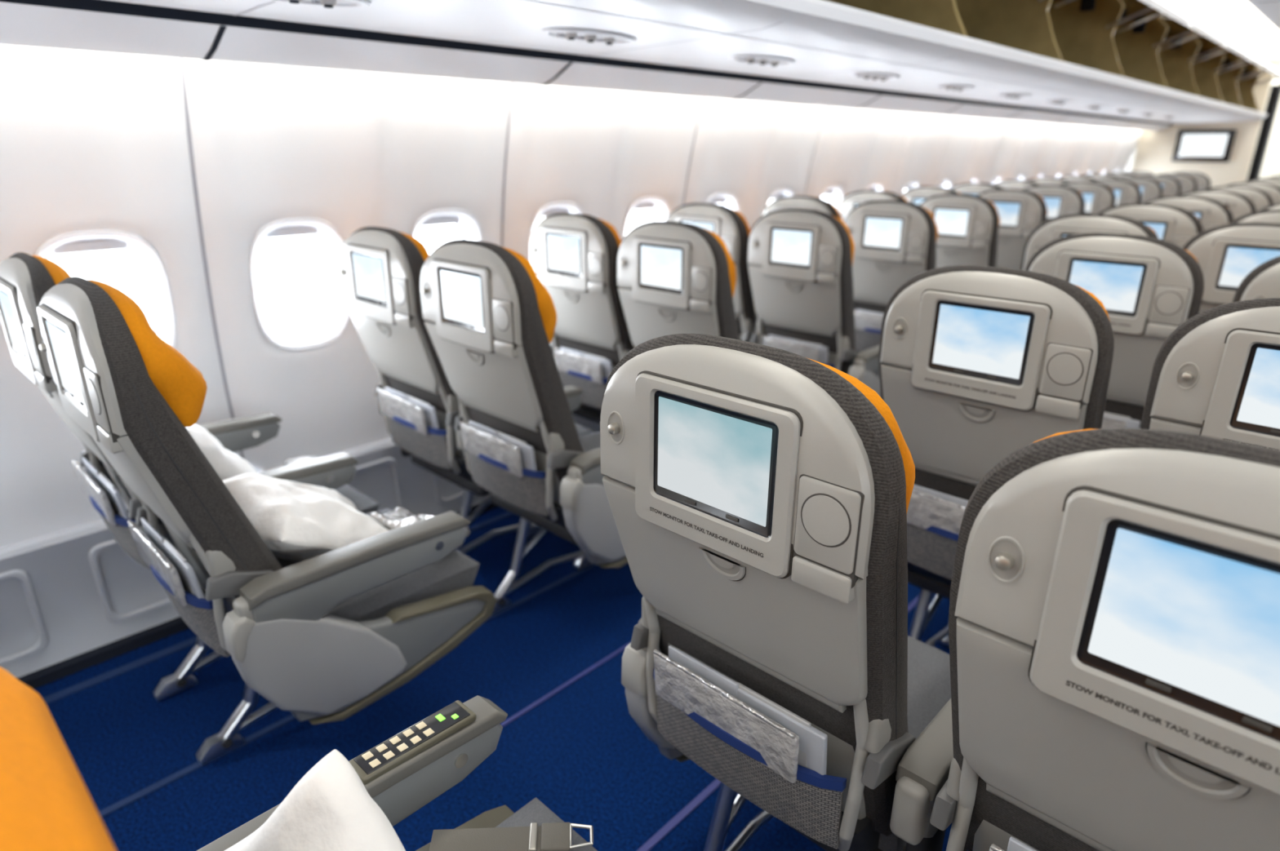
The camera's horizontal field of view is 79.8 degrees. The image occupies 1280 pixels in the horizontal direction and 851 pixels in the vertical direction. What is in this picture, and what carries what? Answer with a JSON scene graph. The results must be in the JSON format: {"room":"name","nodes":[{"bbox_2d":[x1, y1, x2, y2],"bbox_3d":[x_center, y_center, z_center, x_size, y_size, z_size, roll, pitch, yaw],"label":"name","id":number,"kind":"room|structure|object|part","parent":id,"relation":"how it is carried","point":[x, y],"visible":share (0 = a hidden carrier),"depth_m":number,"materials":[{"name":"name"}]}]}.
{"room":"aircraft cabin","nodes":[
{"label":"aircraft cabin","id":0,"kind":"room"},
{"bbox_2d":[33,506,951,850],"bbox_3d":[3.490,0.013,3.956,4.690,0.001,16.200,18,27,40],"label":"floor","id":1,"kind":"structure","parent":0,"point":[580,752],"depth_m":1.86,"materials":[{"name":"blue carpet"}]},
{"bbox_2d":[0,252,379,701],"bbox_3d":[-1.098,0.109,1.973,0.509,1.132,0.657,18,27,40],"label":"passenger seat","id":2,"kind":"object","parent":1,"relation":"on","point":[25,278],"visible":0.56,"depth_m":1.72,"materials":[{"name":"grey plastic"}]},
{"bbox_3d":[-1.246,0.136,2.169,0.054,0.274,0.480,18,27,40],"label":"armrest","id":3,"kind":"part","parent":2,"relation":"part of","materials":[{"name":"grey plastic"}]},
{"bbox_2d":[185,424,257,480],"bbox_3d":[-1.120,0.081,1.928,0.358,0.275,0.239,16,25,37],"label":"pillow","id":4,"kind":"object","parent":2,"relation":"on","point":[228,465],"visible":0.29,"depth_m":1.83,"materials":[{"name":"white fabric"}]},
{"bbox_2d":[282,456,317,466],"bbox_3d":[-0.930,0.133,2.138,0.101,0.068,0.211,-13,24,-31],"label":"blanket","id":5,"kind":"object","parent":2,"relation":"on","point":[290,461],"visible":0.1,"depth_m":2.17,"materials":[{"name":"fabric"}]},
{"bbox_2d":[36,276,497,764],"bbox_3d":[-0.746,0.224,1.660,0.549,1.132,0.657,18,27,40],"label":"passenger seat","id":6,"kind":"object","parent":1,"relation":"on","point":[322,638],"visible":1,"depth_m":1.42,"materials":[{"name":"grey fabric"}]},
{"bbox_3d":[-0.908,0.246,1.869,0.054,0.274,0.480,18,27,40],"label":"armrest","id":7,"kind":"part","parent":6,"relation":"part of","materials":[{"name":"grey plastic"}]},
{"bbox_2d":[222,473,389,562],"bbox_3d":[-0.724,0.216,1.686,0.349,0.237,0.314,16,25,36],"label":"pillow","id":8,"kind":"object","parent":6,"relation":"on","point":[297,522],"visible":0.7,"depth_m":1.57,"materials":[{"name":"white fabric"}]},
{"bbox_3d":[-0.550,0.364,1.550,0.054,0.274,0.480,18,27,40],"label":"armrest","id":9,"kind":"part","parent":6,"relation":"part of","materials":[{"name":"grey plastic"}]},
{"bbox_3d":[-0.536,0.418,1.582,0.052,0.314,0.560,18,27,40],"label":"aisle panel","id":10,"kind":"part","parent":6,"relation":"part of","materials":[{"name":"grey plastic"}]},
{"bbox_2d":[368,507,470,538],"bbox_3d":[-0.527,0.249,1.817,0.235,0.082,0.118,10,22,25],"label":"blanket","id":11,"kind":"object","parent":6,"relation":"on","point":[398,517],"visible":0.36,"depth_m":1.80,"materials":[{"name":"fabric"}]},
{"bbox_2d":[0,666,597,850],"bbox_3d":[-0.239,0.562,0.734,0.550,1.132,0.693,18,27,40],"label":"passenger seat","id":12,"kind":"object","parent":1,"relation":"on","point":[46,805],"visible":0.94,"depth_m":0.84,"materials":[{"name":"grey fabric"}]},
{"bbox_2d":[224,749,405,850],"bbox_3d":[-0.316,0.509,0.760,0.366,0.358,0.154,13,24,32],"label":"pillow","id":13,"kind":"object","parent":12,"relation":"on","point":[330,808],"visible":1,"depth_m":0.73,"materials":[{"name":"white fabric"}]},
{"bbox_3d":[-0.369,0.564,0.972,0.054,0.274,0.480,18,27,40],"label":"armrest","id":14,"kind":"part","parent":12,"relation":"part of","materials":[{"name":"grey plastic"}]},
{"bbox_3d":[-0.379,0.634,0.989,0.052,0.314,0.560,18,27,40],"label":"aisle panel","id":15,"kind":"part","parent":12,"relation":"part of","materials":[{"name":"grey plastic"}]},
{"bbox_2d":[429,822,593,850],"bbox_3d":[-0.170,0.554,1.024,0.216,0.010,0.044,-1,20,-4],"label":"belt","id":16,"kind":"object","parent":12,"relation":"on","point":[553,837],"visible":1,"depth_m":1.02,"materials":[{"name":"grey fabric"}]},
{"bbox_2d":[337,226,592,554],"bbox_3d":[-0.547,-0.090,2.527,0.509,1.132,0.657,18,27,40],"label":"passenger seat","id":17,"kind":"object","parent":1,"relation":"on","point":[380,268],"visible":0.73,"depth_m":2.24,"materials":[{"name":"grey plastic"}]},
{"bbox_3d":[-0.695,-0.063,2.724,0.054,0.274,0.480,18,27,40],"label":"armrest","id":18,"kind":"part","parent":17,"relation":"part of","materials":[{"name":"grey plastic"}]},
{"bbox_2d":[42,511,919,850],"bbox_3d":[3.295,-0.053,4.128,3.906,0.004,16.180,18,27,40],"label":"seat rails","id":19,"kind":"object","parent":1,"relation":"attached to","point":[656,838],"depth_m":1.99,"materials":[{"name":"blue"}]},
{"bbox_2d":[420,239,627,613],"bbox_3d":[-0.204,0.021,2.223,0.549,1.132,0.657,18,27,40],"label":"passenger seat","id":20,"kind":"object","parent":1,"relation":"on","point":[491,323],"visible":0.95,"depth_m":1.94,"materials":[{"name":"grey plastic"}]},
{"bbox_3d":[-0.367,0.044,2.432,0.054,0.274,0.480,18,27,40],"label":"armrest","id":21,"kind":"part","parent":20,"relation":"part of","materials":[{"name":"grey plastic"}]},
{"bbox_3d":[-0.008,0.161,2.113,0.054,0.274,0.480,18,27,40],"label":"armrest","id":22,"kind":"part","parent":20,"relation":"part of","materials":[{"name":"grey plastic"}]},
{"bbox_3d":[0.006,0.216,2.145,0.052,0.314,0.560,18,27,40],"label":"aisle panel","id":23,"kind":"part","parent":20,"relation":"part of","materials":[{"name":"grey plastic"}]},
{"bbox_2d":[529,212,635,423],"bbox_3d":[-0.048,-0.269,3.023,0.509,1.132,0.657,18,27,40],"label":"passenger seat","id":24,"kind":"object","parent":1,"relation":"on","point":[574,255],"visible":0.65,"depth_m":2.70,"materials":[{"name":"grey plastic"}]},
{"bbox_2d":[617,220,738,346],"bbox_3d":[0.295,-0.157,2.719,0.549,1.132,0.657,18,27,40],"label":"passenger seat","id":25,"kind":"object","parent":1,"relation":"on","point":[673,277],"visible":0.47,"depth_m":2.35,"materials":[{"name":"grey plastic"}]},
{"bbox_2d":[665,202,756,342],"bbox_3d":[0.451,-0.447,3.519,0.509,1.132,0.657,18,27,40],"label":"passenger seat","id":26,"kind":"object","parent":1,"relation":"on","point":[731,225],"visible":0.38,"depth_m":3.10,"materials":[{"name":"grey fabric"}]},
{"bbox_2d":[600,333,953,850],"bbox_3d":[0.312,0.371,1.267,0.527,1.132,0.657,18,27,40],"label":"passenger seat","id":27,"kind":"object","parent":1,"relation":"on","point":[758,495],"visible":0.98,"depth_m":0.96,"materials":[{"name":"grey plastic"}]},
{"bbox_3d":[0.166,0.399,1.462,0.054,0.274,0.480,18,27,40],"label":"armrest","id":28,"kind":"part","parent":27,"relation":"part of","materials":[{"name":"grey plastic"}]},
{"bbox_3d":[0.177,0.452,1.496,0.052,0.314,0.560,18,27,40],"label":"aisle panel","id":29,"kind":"part","parent":27,"relation":"part of","materials":[{"name":"grey plastic"}]},
{"bbox_3d":[0.502,0.508,1.164,0.054,0.274,0.480,18,27,40],"label":"armrest","id":30,"kind":"part","parent":27,"relation":"part of","materials":[{"name":"grey plastic"}]},
{"bbox_2d":[760,195,843,221],"bbox_3d":[0.949,-0.625,4.015,0.509,1.132,0.657,18,27,40],"label":"passenger seat","id":31,"kind":"object","parent":1,"relation":"on","point":[806,202],"visible":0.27,"depth_m":3.60,"materials":[{"name":"grey fabric"}]},
{"bbox_2d":[747,208,880,396],"bbox_3d":[0.793,-0.335,3.215,0.549,1.132,0.657,18,27,40],"label":"passenger seat","id":32,"kind":"object","parent":1,"relation":"on","point":[800,261],"visible":0.72,"depth_m":2.91,"materials":[{"name":"grey plastic"}]},
{"bbox_3d":[1.003,-0.141,3.137,0.052,0.314,0.560,18,27,40],"label":"aisle panel","id":33,"kind":"part","parent":32,"relation":"part of","materials":[{"name":"grey plastic"}]},
{"bbox_3d":[0.990,-0.195,3.105,0.054,0.274,0.480,18,27,40],"label":"armrest","id":34,"kind":"part","parent":32,"relation":"part of","materials":[{"name":"grey plastic"}]},
{"bbox_2d":[836,190,907,221],"bbox_3d":[1.448,-0.803,4.511,0.509,1.132,0.657,18,27,40],"label":"passenger seat","id":35,"kind":"object","parent":1,"relation":"on","point":[851,201],"visible":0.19,"depth_m":4.15,"materials":[{"name":"grey fabric"}]},
{"bbox_2d":[843,200,937,352],"bbox_3d":[1.292,-0.513,3.710,0.549,1.132,0.657,18,27,40],"label":"passenger seat","id":36,"kind":"object","parent":1,"relation":"on","point":[895,242],"visible":0.44,"depth_m":3.39,"materials":[{"name":"grey plastic"}]},
{"bbox_2d":[900,186,960,204],"bbox_3d":[1.947,-0.981,5.007,0.509,1.132,0.657,18,27,40],"label":"passenger seat","id":37,"kind":"object","parent":1,"relation":"on","point":[916,195],"visible":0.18,"depth_m":4.64,"materials":[{"name":"grey fabric"}]},
{"bbox_2d":[918,193,999,268],"bbox_3d":[1.791,-0.691,4.206,0.549,1.132,0.657,18,27,40],"label":"passenger seat","id":38,"kind":"object","parent":1,"relation":"on","point":[968,225],"visible":0.28,"depth_m":3.82,"materials":[{"name":"grey plastic"}]},
{"bbox_2d":[951,182,1002,195],"bbox_3d":[2.446,-1.159,5.503,0.509,1.132,0.657,18,27,40],"label":"passenger seat","id":39,"kind":"object","parent":1,"relation":"on","point":[971,188],"visible":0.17,"depth_m":5.11,"materials":[{"name":"grey fabric"}]},
{"bbox_2d":[879,265,1114,647],"bbox_3d":[0.881,0.168,1.832,0.527,1.132,0.657,18,27,40],"label":"passenger seat","id":40,"kind":"object","parent":1,"relation":"on","point":[979,366],"visible":0.61,"depth_m":1.51,"materials":[{"name":"grey plastic"}]},
{"bbox_2d":[977,188,1047,270],"bbox_3d":[2.289,-0.869,4.702,0.549,1.132,0.657,18,27,40],"label":"passenger seat","id":41,"kind":"object","parent":1,"relation":"on","point":[1020,211],"visible":0.3,"depth_m":4.33,"materials":[{"name":"grey fabric"}]},
{"bbox_2d":[992,179,1039,190],"bbox_3d":[2.944,-1.338,5.998,0.509,1.132,0.657,18,27,40],"label":"passenger seat","id":42,"kind":"object","parent":1,"relation":"on","point":[1009,184],"visible":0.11,"depth_m":5.60,"materials":[{"name":"grey plastic"}]},
{"bbox_2d":[1028,177,1069,185],"bbox_3d":[3.443,-1.516,6.494,0.509,1.132,0.657,18,27,40],"label":"passenger seat","id":43,"kind":"object","parent":1,"relation":"on","point":[1042,180],"visible":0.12,"depth_m":6.09,"materials":[{"name":"grey plastic"}]},
{"bbox_2d":[1022,185,1085,220],"bbox_3d":[2.788,-1.048,5.198,0.549,1.132,0.657,18,27,40],"label":"passenger seat","id":44,"kind":"object","parent":1,"relation":"on","point":[1060,200],"visible":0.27,"depth_m":4.78,"materials":[{"name":"grey fabric"}]},
{"bbox_2d":[1057,175,1096,182],"bbox_3d":[3.942,-1.694,6.990,0.509,1.132,0.657,18,27,40],"label":"passenger seat","id":45,"kind":"object","parent":1,"relation":"on","point":[1069,178],"visible":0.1,"depth_m":6.58,"materials":[{"name":"grey fabric"}]},
{"bbox_2d":[1060,182,1115,213],"bbox_3d":[3.287,-1.226,5.694,0.549,1.132,0.657,18,27,40],"label":"passenger seat","id":46,"kind":"object","parent":1,"relation":"on","point":[1098,197],"visible":0.2,"depth_m":5.27,"materials":[{"name":"grey fabric"}]},
{"bbox_2d":[1021,213,1159,270],"bbox_3d":[1.777,-0.273,3.055,0.545,1.132,0.657,18,27,40],"label":"passenger seat","id":47,"kind":"object","parent":1,"relation":"on","point":[1053,228],"visible":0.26,"depth_m":2.69,"materials":[{"name":"grey plastic"}]},
{"bbox_2d":[1084,173,1118,180],"bbox_3d":[4.440,-1.872,7.486,0.509,1.132,0.657,18,27,40],"label":"passenger seat","id":48,"kind":"object","parent":1,"relation":"on","point":[1096,176],"visible":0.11,"depth_m":7.07,"materials":[{"name":"grey plastic"}]},
{"bbox_2d":[929,428,1279,850],"bbox_3d":[0.676,0.354,0.895,0.527,0.843,0.657,18,27,40],"label":"passenger seat","id":49,"kind":"object","parent":1,"relation":"on","point":[1114,612],"visible":1,"depth_m":0.65,"materials":[{"name":"grey plastic"}]},
{"bbox_2d":[1025,232,1204,429],"bbox_3d":[1.479,-0.046,2.427,0.527,1.132,0.657,18,27,40],"label":"passenger seat","id":50,"kind":"object","parent":1,"relation":"on","point":[1147,287],"visible":0.3,"depth_m":2.05,"materials":[{"name":"grey plastic"}]},
{"bbox_2d":[1090,178,1141,205],"bbox_3d":[3.786,-1.404,6.190,0.549,1.132,0.657,18,27,40],"label":"passenger seat","id":51,"kind":"object","parent":1,"relation":"on","point":[1126,192],"visible":0.2,"depth_m":5.75,"materials":[{"name":"grey fabric"}]},
{"bbox_2d":[1105,172,1137,177],"bbox_3d":[4.939,-2.050,7.982,0.509,1.132,0.657,18,27,40],"label":"passenger seat","id":52,"kind":"object","parent":1,"relation":"on","point":[1119,175],"visible":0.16,"depth_m":7.57,"materials":[{"name":"grey plastic"}]},
{"bbox_2d":[1115,177,1163,203],"bbox_3d":[4.285,-1.582,6.686,0.549,1.132,0.657,18,27,40],"label":"passenger seat","id":53,"kind":"object","parent":1,"relation":"on","point":[1150,188],"visible":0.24,"depth_m":6.25,"materials":[{"name":"grey fabric"}]},
{"bbox_2d":[1124,170,1154,176],"bbox_3d":[5.438,-2.228,8.478,0.509,1.132,0.657,18,27,40],"label":"passenger seat","id":54,"kind":"object","parent":1,"relation":"on","point":[1138,173],"visible":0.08,"depth_m":8.06,"materials":[{"name":"grey plastic"}]},
{"bbox_2d":[1097,203,1204,248],"bbox_3d":[2.306,-0.462,3.581,0.545,1.132,0.657,18,27,40],"label":"passenger seat","id":55,"kind":"object","parent":1,"relation":"on","point":[1175,225],"visible":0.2,"depth_m":3.14,"materials":[{"name":"grey fabric"}]},
{"bbox_2d":[1137,174,1181,196],"bbox_3d":[4.783,-1.760,7.181,0.549,1.132,0.657,18,27,40],"label":"passenger seat","id":56,"kind":"object","parent":1,"relation":"on","point":[1171,186],"visible":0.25,"depth_m":6.73,"materials":[{"name":"grey fabric"}]},
{"bbox_2d":[1158,173,1196,194],"bbox_3d":[5.282,-1.938,7.677,0.549,1.132,0.657,18,27,40],"label":"passenger seat","id":57,"kind":"object","parent":1,"relation":"on","point":[1188,184],"visible":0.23,"depth_m":7.23,"materials":[{"name":"grey fabric"}]},
{"bbox_2d":[1143,195,1234,230],"bbox_3d":[2.836,-0.651,4.107,0.545,1.132,0.657,18,27,40],"label":"passenger seat","id":58,"kind":"object","parent":1,"relation":"on","point":[1211,213],"visible":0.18,"depth_m":3.66,"materials":[{"name":"grey plastic"}]},
{"bbox_2d":[1175,172,1210,191],"bbox_3d":[5.781,-2.116,8.173,0.549,1.132,0.657,18,27,40],"label":"passenger seat","id":59,"kind":"object","parent":1,"relation":"on","point":[1203,182],"visible":0.19,"depth_m":7.72,"materials":[{"name":"grey fabric"}]},
{"bbox_2d":[1141,297,1279,449],"bbox_3d":[1.245,0.150,1.460,0.527,0.843,0.657,18,27,40],"label":"passenger seat","id":60,"kind":"object","parent":1,"relation":"on","point":[1217,375],"visible":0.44,"depth_m":1.23,"materials":[{"name":"grey plastic"}]},
{"bbox_2d":[1177,190,1256,219],"bbox_3d":[3.365,-0.840,4.634,0.545,1.132,0.657,18,27,40],"label":"passenger seat","id":61,"kind":"object","parent":1,"relation":"on","point":[1239,205],"visible":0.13,"depth_m":4.18,"materials":[{"name":"grey plastic"}]},
{"bbox_2d":[1182,222,1279,313],"bbox_3d":[2.136,-0.292,2.687,0.517,0.843,0.657,18,27,40],"label":"passenger seat","id":62,"kind":"object","parent":1,"relation":"on","point":[1225,254],"visible":0.23,"depth_m":2.42,"materials":[{"name":"grey plastic"}]},
{"bbox_2d":[1204,186,1273,211],"bbox_3d":[3.894,-1.030,5.160,0.545,1.132,0.657,18,27,40],"label":"passenger seat","id":63,"kind":"object","parent":1,"relation":"on","point":[1260,198],"visible":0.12,"depth_m":4.70,"materials":[{"name":"grey fabric"}]},
{"bbox_2d":[1225,182,1279,204],"bbox_3d":[4.424,-1.219,5.686,0.545,1.132,0.657,18,27,40],"label":"passenger seat","id":64,"kind":"object","parent":1,"relation":"on","point":[1273,191],"visible":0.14,"depth_m":5.23,"materials":[{"name":"grey plastic"}]},
{"bbox_2d":[1227,209,1279,224],"bbox_3d":[2.666,-0.481,3.213,0.517,0.843,0.657,18,27,40],"label":"passenger seat","id":65,"kind":"object","parent":1,"relation":"on","point":[1269,216],"visible":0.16,"depth_m":2.94,"materials":[{"name":"grey fabric"}]},
{"bbox_2d":[1231,256,1279,302],"bbox_3d":[1.843,-0.063,2.055,0.527,0.843,0.657,18,27,40],"label":"passenger seat","id":66,"kind":"object","parent":1,"relation":"on","point":[1263,282],"visible":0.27,"depth_m":1.84,"materials":[{"name":"grey plastic"}]},
{"bbox_2d":[1242,179,1279,187],"bbox_3d":[4.953,-1.408,6.213,0.545,1.132,0.657,18,27,40],"label":"passenger seat","id":67,"kind":"object","parent":1,"relation":"on","point":[1277,183],"visible":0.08,"depth_m":5.82,"materials":[{"name":"grey plastic"}]},
{"bbox_2d":[1257,202,1279,211],"bbox_3d":[3.195,-0.670,3.740,0.517,0.843,0.657,18,27,40],"label":"passenger seat","id":68,"kind":"object","parent":1,"relation":"on","point":[1276,206],"visible":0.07,"depth_m":3.50,"materials":[{"name":"grey plastic"}]},
{"bbox_2d":[1257,177,1279,180],"bbox_3d":[5.482,-1.597,6.739,0.545,1.132,0.657,18,27,40],"label":"passenger seat","id":69,"kind":"object","parent":1,"relation":"on","point":[1267,178],"visible":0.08,"depth_m":6.38,"materials":[{"name":"grey fabric"}]},
{"bbox_2d":[0,44,1142,689],"bbox_3d":[1.723,-1.333,5.153,0.248,1.700,17.056,18,27,40],"label":"wall","id":70,"kind":"structure","parent":0,"point":[192,158],"depth_m":2.33,"materials":[{"name":"white plastic"}]},
{"bbox_2d":[34,229,175,347],"bbox_3d":[-1.456,-0.322,2.086,0.119,0.421,0.314,18,27,40],"label":"window","id":71,"kind":"structure","parent":70,"relation":"in","point":[88,241],"depth_m":2.08,"materials":[{"name":"white plastic"}]},
{"bbox_2d":[248,217,349,351],"bbox_3d":[-1.090,-0.453,2.450,0.119,0.421,0.314,18,27,40],"label":"window","id":72,"kind":"structure","parent":70,"relation":"in","point":[332,240],"depth_m":2.48,"materials":[{"name":"white plastic"}]},
{"bbox_2d":[410,208,481,240],"bbox_3d":[-0.724,-0.583,2.814,0.119,0.421,0.314,18,27,40],"label":"window","id":73,"kind":"structure","parent":70,"relation":"in","point":[470,230],"depth_m":2.77,"materials":[{"name":"white plastic"}]},
{"bbox_2d":[527,201,583,262],"bbox_3d":[-0.357,-0.714,3.178,0.119,0.421,0.314,18,27,40],"label":"window","id":74,"kind":"structure","parent":70,"relation":"in","point":[549,209],"depth_m":3.08,"materials":[{"name":"white plastic"}]},
{"bbox_2d":[0,0,1279,131],"bbox_3d":[1.398,-1.807,3.427,1.450,0.674,14.506,18,27,40],"label":"overhead bins","id":75,"kind":"object","parent":70,"relation":"attached to","point":[1132,64],"visible":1,"depth_m":2.49,"materials":[{"name":"white plastic"}]},
{"bbox_2d":[622,195,670,239],"bbox_3d":[0.009,-0.845,3.543,0.119,0.421,0.314,18,27,40],"label":"window","id":76,"kind":"structure","parent":70,"relation":"in","point":[655,202],"depth_m":3.50,"materials":[{"name":"white plastic"}]},
{"bbox_2d":[705,191,738,211],"bbox_3d":[0.376,-0.976,3.907,0.119,0.421,0.314,18,27,40],"label":"window","id":77,"kind":"structure","parent":70,"relation":"in","point":[722,197],"depth_m":3.86,"materials":[{"name":"white plastic"}]},
{"bbox_2d":[763,188,795,210],"bbox_3d":[0.742,-1.107,4.271,0.119,0.421,0.314,18,27,40],"label":"window","id":78,"kind":"structure","parent":70,"relation":"in","point":[780,193],"depth_m":4.19,"materials":[{"name":"white plastic"}]},
{"bbox_2d":[818,185,844,206],"bbox_3d":[1.108,-1.238,4.635,0.119,0.421,0.314,18,27,40],"label":"window","id":79,"kind":"structure","parent":70,"relation":"in","point":[836,190],"depth_m":4.62,"materials":[{"name":"white plastic"}]},
{"bbox_2d":[865,182,884,191],"bbox_3d":[1.475,-1.369,5.000,0.119,0.421,0.314,18,27,40],"label":"window","id":80,"kind":"structure","parent":70,"relation":"in","point":[875,186],"depth_m":4.94,"materials":[{"name":"white plastic"}]},
{"bbox_2d":[900,180,920,195],"bbox_3d":[1.841,-1.500,5.364,0.119,0.421,0.314,18,27,40],"label":"window","id":81,"kind":"structure","parent":70,"relation":"in","point":[913,184],"depth_m":5.30,"materials":[{"name":"white plastic"}]},
{"bbox_2d":[936,178,951,188],"bbox_3d":[2.208,-1.631,5.728,0.119,0.421,0.314,18,27,40],"label":"window","id":82,"kind":"structure","parent":70,"relation":"in","point":[947,183],"depth_m":5.69,"materials":[{"name":"white plastic"}]},
{"bbox_2d":[965,177,979,182],"bbox_3d":[2.574,-1.762,6.093,0.119,0.421,0.314,18,27,40],"label":"window","id":83,"kind":"structure","parent":70,"relation":"in","point":[973,180],"depth_m":6.04,"materials":[{"name":"white plastic"}]},
{"bbox_2d":[990,175,1004,183],"bbox_3d":[2.940,-1.892,6.457,0.119,0.421,0.314,18,27,40],"label":"window","id":84,"kind":"structure","parent":70,"relation":"in","point":[998,178],"depth_m":6.41,"materials":[{"name":"white plastic"}]},
{"bbox_2d":[1014,173,1025,180],"bbox_3d":[3.307,-2.023,6.821,0.119,0.421,0.314,18,27,40],"label":"window","id":85,"kind":"structure","parent":70,"relation":"in","point":[1021,176],"depth_m":6.78,"materials":[{"name":"white plastic"}]},
{"bbox_2d":[1035,173,1044,177],"bbox_3d":[3.673,-2.154,7.185,0.119,0.421,0.314,18,27,40],"label":"window","id":86,"kind":"structure","parent":70,"relation":"in","point":[1040,175],"depth_m":7.13,"materials":[{"name":"white plastic"}]},
{"bbox_2d":[1053,171,1062,177],"bbox_3d":[4.040,-2.285,7.550,0.119,0.421,0.314,18,27,40],"label":"window","id":87,"kind":"structure","parent":70,"relation":"in","point":[1059,174],"depth_m":7.50,"materials":[{"name":"white plastic"}]},
{"bbox_2d":[1070,170,1078,175],"bbox_3d":[4.406,-2.416,7.914,0.119,0.421,0.314,18,27,40],"label":"window","id":88,"kind":"structure","parent":70,"relation":"in","point":[1075,172],"depth_m":7.86,"materials":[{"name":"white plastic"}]},
{"bbox_2d":[1085,169,1093,174],"bbox_3d":[4.772,-2.547,8.278,0.119,0.421,0.314,18,27,40],"label":"window","id":89,"kind":"structure","parent":70,"relation":"in","point":[1090,171],"depth_m":8.21,"materials":[{"name":"white plastic"}]},
{"bbox_2d":[1099,168,1106,173],"bbox_3d":[5.139,-2.678,8.643,0.119,0.421,0.314,18,27,40],"label":"window","id":90,"kind":"structure","parent":70,"relation":"in","point":[1104,171],"depth_m":8.60,"materials":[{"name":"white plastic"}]},
{"bbox_2d":[1131,66,1279,187],"bbox_3d":[8.333,-2.742,8.370,4.900,2.300,2.205,18,27,40],"label":"wall","id":91,"kind":"structure","parent":0,"point":[1154,151],"depth_m":8.70,"materials":[{"name":"plastic"}]},
{"bbox_2d":[1171,128,1236,162],"bbox_3d":[6.319,-3.139,8.593,0.540,0.340,0.053,18,27,40],"label":"wall monitor","id":92,"kind":"object","parent":91,"relation":"attached to","point":[1191,145],"visible":1,"depth_m":8.57,"materials":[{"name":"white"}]},
{"bbox_2d":[1246,84,1279,181],"bbox_3d":[6.765,-2.703,8.465,0.100,1.950,0.044,18,27,40],"label":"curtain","id":93,"kind":"object","parent":91,"relation":"hanging from","point":[1273,99],"visible":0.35,"depth_m":8.30,"materials":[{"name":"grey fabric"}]},
{"bbox_2d":[1164,0,1279,82],"bbox_3d":[3.498,-2.027,3.215,2.770,0.100,16.200,18,27,40],"label":"ceiling","id":94,"kind":"structure","parent":0,"point":[1238,21],"depth_m":5.44,"materials":[{"name":"beige plastic"}]},
{"bbox_2d":[1247,0,1279,30],"bbox_3d":[2.889,-1.583,2.695,0.923,0.404,14.434,18,27,40],"label":"bin","id":95,"kind":"object","parent":94,"relation":"attached to","point":[1270,9],"visible":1,"depth_m":2.26,"materials":[{"name":"white plastic"}]}
]}

